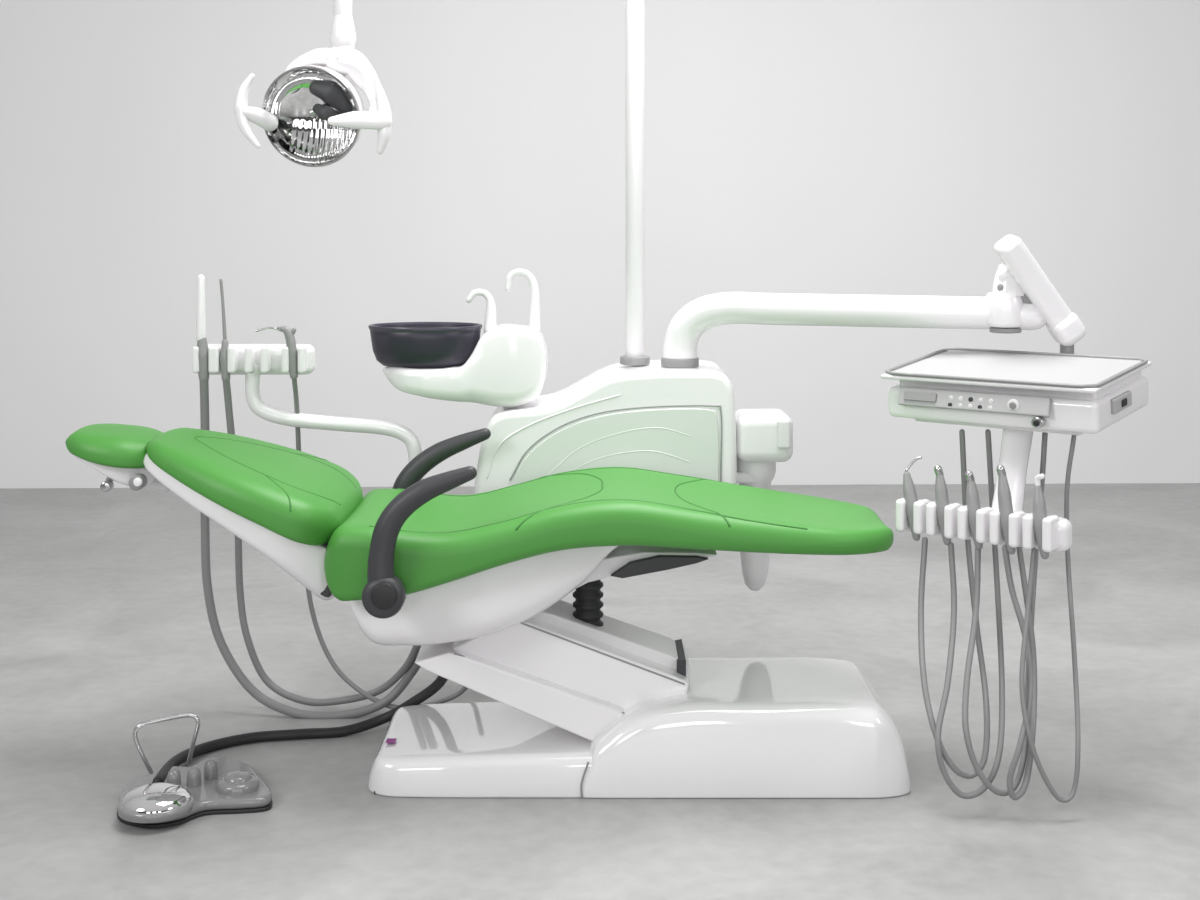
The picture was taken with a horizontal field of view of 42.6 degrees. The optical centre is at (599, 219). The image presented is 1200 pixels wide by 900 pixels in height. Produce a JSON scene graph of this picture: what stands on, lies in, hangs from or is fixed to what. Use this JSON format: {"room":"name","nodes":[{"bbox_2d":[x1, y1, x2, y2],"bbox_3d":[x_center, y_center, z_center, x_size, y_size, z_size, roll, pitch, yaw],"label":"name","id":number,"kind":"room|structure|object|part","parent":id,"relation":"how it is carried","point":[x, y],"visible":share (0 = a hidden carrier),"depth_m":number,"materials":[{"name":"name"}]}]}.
{"room":"dental clinic","nodes":[
{"label":"dental clinic","id":0,"kind":"room"},
{"bbox_2d":[0,0,1199,487],"bbox_3d":[0.000,-0.980,7.430,14.008,4.500,0.140,0,0,-2],"label":"wall","id":1,"kind":"structure","parent":0,"point":[862,147],"depth_m":7.36,"materials":[{"name":"white paint"}]},
{"bbox_2d":[0,483,1199,899],"bbox_3d":[0.000,1.320,2.300,14.000,0.100,11.600,0,0,0],"label":"floor","id":2,"kind":"structure","parent":0,"point":[105,629],"depth_m":3.86,"materials":[{"name":"concrete"}]},
{"bbox_2d":[117,675,447,828],"bbox_3d":[-0.768,1.151,3.565,0.419,0.239,0.847,0,0,41],"label":"foot pedal","id":3,"kind":"object","parent":2,"relation":"on","point":[174,795],"visible":0.94,"depth_m":3.35,"materials":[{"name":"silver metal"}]},
{"bbox_3d":[-0.951,1.148,3.378,0.142,0.133,0.047,0,0,-18],"label":"carry handle","id":4,"kind":"part","parent":3,"relation":"part of","materials":[{"name":"metal"}]},
{"bbox_2d":[65,424,910,797],"bbox_3d":[-0.266,0.874,3.576,1.911,0.791,0.688,0,0,0],"label":"dental chair","id":5,"kind":"object","parent":2,"relation":"on","point":[591,704],"depth_m":3.39,"materials":[{"name":"green leather"}]},
{"bbox_2d":[368,269,792,590],"bbox_3d":[-0.054,0.551,3.980,1.110,0.846,0.600,0,0,0],"label":"cuspidor unit","id":6,"kind":"object","parent":5,"relation":"attached to","point":[634,412],"depth_m":3.95,"materials":[{"name":"white plastic"}]},
{"bbox_2d":[192,275,467,718],"bbox_3d":[-0.644,0.709,3.944,0.802,1.137,0.189,0,0,0],"label":"holder","id":7,"kind":"object","parent":6,"relation":"attached to","point":[252,361],"visible":0.86,"depth_m":3.94,"materials":[{"name":"white plastic"}]},
{"bbox_3d":[-1.008,0.353,3.910,0.031,0.122,0.032,0,0,0],"label":"suction handle","id":8,"kind":"part","parent":7,"relation":"part of","materials":[{"name":"grey plastic"}]},
{"bbox_3d":[-0.952,0.357,3.910,0.026,0.110,0.026,0,0,0],"label":"suction handle","id":9,"kind":"part","parent":7,"relation":"part of","materials":[{"name":"grey plastic"}]},
{"bbox_3d":[-0.577,0.601,3.988,0.671,0.479,0.056,0,0,-7],"label":"support arm","id":10,"kind":"part","parent":7,"relation":"part of","materials":[{"name":"white plastic"}]},
{"bbox_2d":[234,0,644,356],"bbox_3d":[-0.362,-0.364,3.820,0.962,1.457,0.651,0,0,0],"label":"lamp","id":11,"kind":"object","parent":6,"relation":"attached to","point":[312,114],"depth_m":3.59,"materials":[{"name":"white plastic"}]},
{"bbox_2d":[661,234,1151,802],"bbox_3d":[0.752,0.633,3.785,0.666,1.194,1.171,0,0,-35],"label":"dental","id":12,"kind":"object","parent":6,"relation":"attached to","point":[1021,394],"visible":1,"depth_m":3.49,"materials":[{"name":"white plastic"}]},
{"bbox_3d":[0.628,0.301,3.903,0.983,0.230,0.098,0,0,20],"label":"horizontal arm","id":13,"kind":"part","parent":12,"relation":"part of","materials":[{"name":"white plastic"}]},
{"bbox_3d":[0.841,0.410,3.477,0.363,0.042,0.022,0,0,38],"label":"control panel","id":14,"kind":"part","parent":12,"relation":"part of","materials":[{"name":"white plastic"}]},
{"bbox_3d":[0.932,0.560,3.476,0.065,0.283,0.199,0,0,28],"label":"holder post","id":15,"kind":"part","parent":12,"relation":"part of","materials":[{"name":"white plastic"}]},
{"bbox_2d":[881,344,1151,434],"bbox_3d":[0.969,0.389,3.592,0.622,0.181,0.595,0,0,0],"label":"tray","id":16,"kind":"object","parent":12,"relation":"on","point":[1014,392],"depth_m":3.50,"materials":[{"name":"white plastic"}]},
{"bbox_3d":[1.060,0.168,3.725,0.224,0.266,0.074,0,0,-16],"label":"spring arm","id":17,"kind":"part","parent":12,"relation":"part of","materials":[{"name":"white plastic"}]},
{"bbox_3d":[0.956,0.445,3.372,0.014,0.014,0.007,0,0,38],"label":"gauge knob","id":18,"kind":"part","parent":12,"relation":"part of","materials":[{"name":"black plastic"}]},
{"bbox_3d":[0.963,0.444,3.381,0.031,0.027,0.030,0,0,0],"label":"gauge knob","id":19,"kind":"part","parent":12,"relation":"part of","materials":[{"name":"metal"}]},
{"bbox_3d":[1.132,0.262,3.740,0.086,0.087,0.081,0,0,0],"label":"spring arm","id":20,"kind":"part","parent":12,"relation":"part of","materials":[{"name":"white plastic"}]},
{"bbox_3d":[1.157,0.405,3.417,0.012,0.043,0.112,0,0,38],"label":"handle","id":21,"kind":"part","parent":12,"relation":"part of","materials":[{"name":"plastic"}]}
]}

